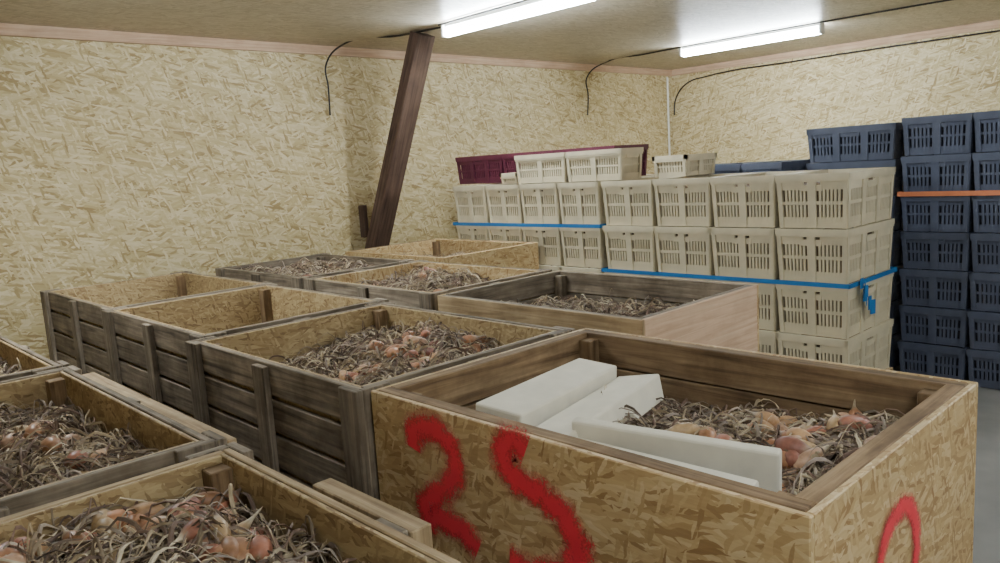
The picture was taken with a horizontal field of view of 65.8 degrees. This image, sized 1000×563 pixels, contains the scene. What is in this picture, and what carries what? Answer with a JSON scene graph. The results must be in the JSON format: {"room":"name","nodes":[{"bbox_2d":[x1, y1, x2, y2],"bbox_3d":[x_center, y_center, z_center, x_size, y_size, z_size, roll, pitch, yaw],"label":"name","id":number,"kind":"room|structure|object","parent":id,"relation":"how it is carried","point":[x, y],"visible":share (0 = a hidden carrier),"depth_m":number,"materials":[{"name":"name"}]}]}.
{"room":"farm building","nodes":[
{"label":"farm building","id":0,"kind":"room"},
{"bbox_2d":[0,36,672,358],"bbox_3d":[-1.993,-0.612,6.392,12.250,2.655,0.100,-12,12,-43],"label":"wall","id":1,"kind":"structure","parent":0,"point":[119,161],"depth_m":6.12,"materials":[{"name":"beige wood"}]},
{"bbox_2d":[0,23,671,75],"bbox_3d":[-2.027,-1.881,6.154,12.050,0.075,0.030,-12,12,-43],"label":"trim","id":2,"kind":"structure","parent":1,"relation":"attached to","point":[15,30],"depth_m":6.26,"materials":[{"name":"brown wood"}]},
{"bbox_2d":[325,26,440,114],"bbox_3d":[-0.952,-1.734,6.374,1.258,0.609,0.094,2,10,31],"label":"electrical cable","id":3,"kind":"object","parent":1,"relation":"attached to","point":[439,27],"visible":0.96,"depth_m":6.53,"materials":[{"name":"black rubber"}]},
{"bbox_2d":[358,31,434,247],"bbox_3d":[-0.940,-1.016,6.628,1.006,2.052,0.332,4,11,40],"label":"brace","id":4,"kind":"object","parent":1,"relation":"attached to","point":[419,49],"visible":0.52,"depth_m":6.50,"materials":[{"name":"brown wood"}]},
{"bbox_2d":[666,77,670,154],"bbox_3d":[2.242,-2.146,10.271,0.024,1.110,0.024,-7,9,-21],"label":"conduit","id":5,"kind":"object","parent":1,"relation":"attached to","point":[666,77],"visible":0.9,"depth_m":10.26,"materials":[{"name":"white plastic"}]},
{"bbox_2d":[585,0,951,114],"bbox_3d":[2.610,-2.096,7.334,0.106,0.601,4.739,-11,12,-42],"label":"electrical cable","id":6,"kind":"object","parent":1,"relation":"attached to","point":[922,4],"visible":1,"depth_m":7.26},
{"bbox_2d":[0,0,999,69],"bbox_3d":[1.243,-1.664,2.769,12.250,0.100,9.650,-12,12,-43],"label":"ceiling","id":7,"kind":"structure","parent":0,"point":[596,32],"depth_m":6.21,"materials":[{"name":"white paint"}]},
{"bbox_2d":[438,0,529,25],"bbox_3d":[0.465,-1.883,4.963,0.043,0.016,2.700,-12,12,-43],"label":"electrical cable","id":8,"kind":"object","parent":7,"relation":"attached to","point":[521,1],"visible":1,"depth_m":5.53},
{"bbox_2d":[441,0,599,37],"bbox_3d":[0.096,-1.895,5.455,0.090,0.102,1.504,-12,12,-43],"label":"light","id":9,"kind":"object","parent":7,"relation":"attached to","point":[447,31],"visible":0.96,"depth_m":5.48,"materials":[{"name":"white plastic"}]},
{"bbox_2d":[679,23,824,56],"bbox_3d":[2.425,-2.358,7.572,0.090,0.102,1.494,-12,12,-43],"label":"light","id":10,"kind":"object","parent":7,"relation":"attached to","point":[683,52],"visible":0.89,"depth_m":7.49,"materials":[{"name":"white plastic"}]},
{"bbox_2d":[671,28,999,163],"bbox_3d":[5.677,-1.199,7.120,0.100,2.655,9.450,-12,12,-43],"label":"wall","id":11,"kind":"structure","parent":0,"point":[764,113],"depth_m":8.88,"materials":[{"name":"beige wood"}]},
{"bbox_2d":[672,20,999,75],"bbox_3d":[5.562,-2.462,6.873,0.030,0.075,9.420,-12,12,-43],"label":"trim","id":12,"kind":"structure","parent":11,"relation":"attached to","point":[994,24],"depth_m":8.59,"materials":[{"name":"brown wood"}]},
{"bbox_2d":[674,30,999,114],"bbox_3d":[4.179,-2.287,8.331,0.026,0.490,5.408,-12,12,-43],"label":"electrical cable","id":13,"kind":"object","parent":11,"relation":"attached to","point":[995,30],"visible":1,"depth_m":8.65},
{"bbox_2d":[893,365,999,562],"bbox_3d":[1.412,1.055,3.179,12.250,0.100,9.650,-12,12,-43],"label":"floor","id":14,"kind":"structure","parent":0,"point":[986,536],"depth_m":3.52,"materials":[{"name":"concrete"}]},
{"bbox_2d":[0,335,69,380],"bbox_3d":[-2.264,0.793,2.902,0.985,0.950,1.200,-12,12,-43],"label":"bin","id":15,"kind":"object","parent":14,"relation":"on","point":[32,362],"visible":0.16,"depth_m":2.96,"materials":[{"name":"brown wood"}]},
{"bbox_2d":[0,357,24,374],"bbox_3d":[-2.288,0.400,2.842,0.865,0.230,1.080,-12,12,-43],"label":"onions","id":16,"kind":"object","parent":15,"relation":"in","point":[3,365],"visible":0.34,"depth_m":3.06,"materials":[{"name":"brown food"}]},
{"bbox_2d":[0,365,236,517],"bbox_3d":[-1.382,0.870,2.026,1.030,0.950,1.220,-12,12,-43],"label":"bin","id":17,"kind":"object","parent":14,"relation":"on","point":[155,424],"visible":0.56,"depth_m":2.10,"materials":[{"name":"brown wood"}]},
{"bbox_2d":[0,397,163,497],"bbox_3d":[-1.422,0.484,1.952,0.865,0.253,1.100,-12,12,-43],"label":"onions","id":18,"kind":"object","parent":17,"relation":"in","point":[47,448],"visible":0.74,"depth_m":2.04,"materials":[{"name":"brown food"}]},
{"bbox_2d":[40,271,272,379],"bbox_3d":[-2.098,0.499,4.804,0.935,0.945,1.270,-12,12,-43],"label":"bin","id":19,"kind":"object","parent":14,"relation":"on","point":[73,321],"visible":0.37,"depth_m":4.83,"materials":[{"name":"brown wood"}]},
{"bbox_2d":[0,442,461,562],"bbox_3d":[-0.494,0.953,1.112,1.030,0.950,1.255,-12,12,-43],"label":"bin","id":20,"kind":"object","parent":14,"relation":"on","point":[363,527],"visible":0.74,"depth_m":1.51,"materials":[{"name":"brown wood"}]},
{"bbox_2d":[0,483,368,562],"bbox_3d":[-0.533,0.580,1.040,0.865,0.253,1.135,-12,12,-43],"label":"onions","id":21,"kind":"object","parent":20,"relation":"in","point":[202,527],"visible":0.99,"depth_m":1.42,"materials":[{"name":"brown food"}]},
{"bbox_2d":[102,283,388,417],"bbox_3d":[-1.245,0.584,3.873,0.930,0.950,1.180,-12,12,-43],"label":"bin","id":22,"kind":"object","parent":14,"relation":"on","point":[146,351],"visible":0.27,"depth_m":3.87,"materials":[{"name":"brown wood"}]},
{"bbox_2d":[215,253,413,289],"bbox_3d":[-1.282,0.346,5.471,0.890,0.950,1.170,-12,12,-43],"label":"bin","id":23,"kind":"object","parent":14,"relation":"on","point":[233,272],"visible":0.22,"depth_m":5.37,"materials":[{"name":"brown wood"}]},
{"bbox_2d":[238,258,374,276],"bbox_3d":[-1.306,-0.035,5.414,0.790,0.260,1.070,-12,12,-43],"label":"onions","id":24,"kind":"object","parent":23,"relation":"in","point":[301,269],"visible":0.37,"depth_m":5.48,"materials":[{"name":"brown food"}]},
{"bbox_2d":[185,301,574,499],"bbox_3d":[-0.447,0.670,2.969,0.945,0.950,1.185,-12,12,-43],"label":"bin","id":25,"kind":"object","parent":14,"relation":"on","point":[310,428],"visible":0.38,"depth_m":2.64,"materials":[{"name":"brown wood"}]},
{"bbox_2d":[269,317,521,385],"bbox_3d":[-0.468,0.327,2.917,0.825,0.267,1.065,-12,12,-43],"label":"onions","id":26,"kind":"object","parent":25,"relation":"in","point":[367,356],"visible":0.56,"depth_m":2.96,"materials":[{"name":"brown food"}]},
{"bbox_2d":[304,260,551,310],"bbox_3d":[-0.413,0.426,4.577,0.890,0.950,1.210,-12,12,-43],"label":"bin","id":27,"kind":"object","parent":14,"relation":"on","point":[346,284],"visible":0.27,"depth_m":4.50,"materials":[{"name":"brown wood"}]},
{"bbox_2d":[331,266,495,291],"bbox_3d":[-0.436,0.045,4.519,0.770,0.238,1.090,-12,12,-43],"label":"onions","id":28,"kind":"object","parent":27,"relation":"in","point":[426,279],"visible":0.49,"depth_m":4.50,"materials":[{"name":"brown food"}]},
{"bbox_2d":[345,238,538,268],"bbox_3d":[-0.436,0.205,6.022,0.935,0.960,1.200,-12,12,-43],"label":"bin","id":29,"kind":"object","parent":14,"relation":"on","point":[512,254],"visible":0.16,"depth_m":5.83,"materials":[{"name":"brown wood"}]},
{"bbox_2d":[405,249,477,256],"bbox_3d":[-0.457,-0.133,5.971,0.815,0.229,1.080,-12,12,-43],"label":"onions","id":30,"kind":"object","parent":29,"relation":"in","point":[460,252],"visible":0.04,"depth_m":6.12,"materials":[{"name":"brown food"}]},
{"bbox_2d":[453,176,654,272],"bbox_3d":[0.434,-0.116,6.334,0.724,1.394,1.592,-12,12,-43],"label":"plastic crates","id":31,"kind":"object","parent":14,"relation":"on","point":[567,220],"visible":0.42,"depth_m":5.87,"materials":[{"name":"beige plastic"}]},
{"bbox_2d":[499,172,521,183],"bbox_3d":[0.167,-0.847,6.289,0.279,0.086,0.198,-12,12,-43],"label":"crate","id":32,"kind":"object","parent":31,"relation":"on","point":[511,178],"visible":0.37,"depth_m":6.20,"materials":[{"name":"plastic"}]},
{"bbox_2d":[455,144,648,183],"bbox_3d":[0.388,-0.992,6.619,0.452,0.246,1.821,-12,12,-43],"label":"plastic crates","id":33,"kind":"object","parent":31,"relation":"on","point":[485,168],"visible":0.34,"depth_m":6.77,"materials":[{"name":"plastic"}]},
{"bbox_2d":[514,147,643,183],"bbox_3d":[0.568,-0.857,5.751,0.259,0.216,1.034,-12,12,-43],"label":"crates","id":34,"kind":"object","parent":31,"relation":"on","point":[618,163],"visible":1,"depth_m":5.56,"materials":[{"name":"plastic"}]},
{"bbox_2d":[484,174,654,183],"bbox_3d":[0.785,-0.230,6.948,0.627,1.394,1.927,-12,12,-43],"label":"plastic crates","id":35,"kind":"object","parent":14,"relation":"on","point":[647,175],"visible":0.02,"depth_m":6.54,"materials":[{"name":"beige plastic"}]},
{"bbox_2d":[437,270,758,351],"bbox_3d":[0.460,0.507,3.678,0.890,0.950,1.200,-12,12,-43],"label":"bin","id":36,"kind":"object","parent":14,"relation":"on","point":[722,314],"visible":0.21,"depth_m":3.45,"materials":[{"name":"brown wood"}]},
{"bbox_2d":[501,288,694,317],"bbox_3d":[0.440,0.181,3.629,0.800,0.242,1.110,-12,12,-43],"label":"onions","id":37,"kind":"object","parent":36,"relation":"in","point":[637,309],"visible":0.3,"depth_m":3.76,"materials":[{"name":"brown food"}]},
{"bbox_2d":[371,328,977,562],"bbox_3d":[0.438,0.731,2.102,0.949,0.980,1.264,-12,12,-43],"label":"bin","id":38,"kind":"object","parent":14,"relation":"on","point":[490,488],"visible":0.88,"depth_m":1.79,"materials":[{"name":"brown wood"}]},
{"bbox_2d":[601,385,904,494],"bbox_3d":[0.420,0.449,2.065,0.822,0.274,1.137,-12,12,-43],"label":"onions","id":39,"kind":"object","parent":38,"relation":"in","point":[810,448],"visible":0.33,"depth_m":1.93,"materials":[{"name":"brown food"}]},
{"bbox_2d":[476,358,616,425],"bbox_3d":[0.149,0.325,2.222,0.158,0.088,0.501,3,11,39],"label":"foam block","id":40,"kind":"object","parent":39,"relation":"on","point":[534,401],"visible":0.64,"depth_m":2.16,"materials":[{"name":"white plastic"}]},
{"bbox_2d":[536,374,663,436],"bbox_3d":[0.266,0.365,2.086,0.154,0.111,0.551,2,10,35],"label":"foam block","id":41,"kind":"object","parent":39,"relation":"on","point":[640,392],"visible":0.46,"depth_m":2.10,"materials":[{"name":"white plastic"}]},
{"bbox_2d":[576,437,758,486],"bbox_3d":[0.298,0.411,1.689,0.520,0.045,0.102,4,12,43],"label":"foam block","id":42,"kind":"object","parent":39,"relation":"on","point":[748,481],"visible":0.12,"depth_m":1.62,"materials":[{"name":"white plastic"}]},
{"bbox_2d":[572,417,781,491],"bbox_3d":[0.391,0.401,1.764,0.484,0.138,0.045,1,10,30],"label":"foam block","id":43,"kind":"object","parent":39,"relation":"on","point":[763,464],"visible":0.5,"depth_m":1.71,"materials":[{"name":"white plastic"}]},
{"bbox_2d":[601,167,896,369],"bbox_3d":[1.602,-0.007,5.131,0.724,1.394,1.770,-12,12,-43],"label":"plastic crates","id":44,"kind":"object","parent":14,"relation":"on","point":[824,282],"visible":0.63,"depth_m":4.62,"materials":[{"name":"beige plastic"}]},
{"bbox_2d":[652,153,716,176],"bbox_3d":[1.310,-0.826,5.475,0.398,0.146,0.277,-12,12,-43],"label":"crate","id":45,"kind":"object","parent":44,"relation":"on","point":[703,163],"visible":1,"depth_m":5.36,"materials":[{"name":"plastic"}]},
{"bbox_2d":[713,159,817,173],"bbox_3d":[1.869,-0.176,5.942,0.609,1.454,0.931,-12,12,-43],"label":"plastic crates","id":46,"kind":"object","parent":14,"relation":"on","point":[784,165],"visible":0.04,"depth_m":5.49,"materials":[{"name":"blue plastic"}]},
{"bbox_2d":[806,122,912,367],"bbox_3d":[2.552,-0.259,5.471,0.410,1.662,0.597,-12,12,-43],"label":"plastic crates","id":47,"kind":"object","parent":14,"relation":"on","point":[871,145],"visible":0.27,"depth_m":5.21,"materials":[{"name":"plastic"}]},
{"bbox_2d":[897,110,999,389],"bbox_3d":[3.218,-0.207,4.785,0.624,1.683,1.224,-12,12,-43],"label":"plastic crates","id":48,"kind":"object","parent":14,"relation":"on","point":[949,310],"visible":0.99,"depth_m":4.80,"materials":[{"name":"blue plastic"}]}
]}

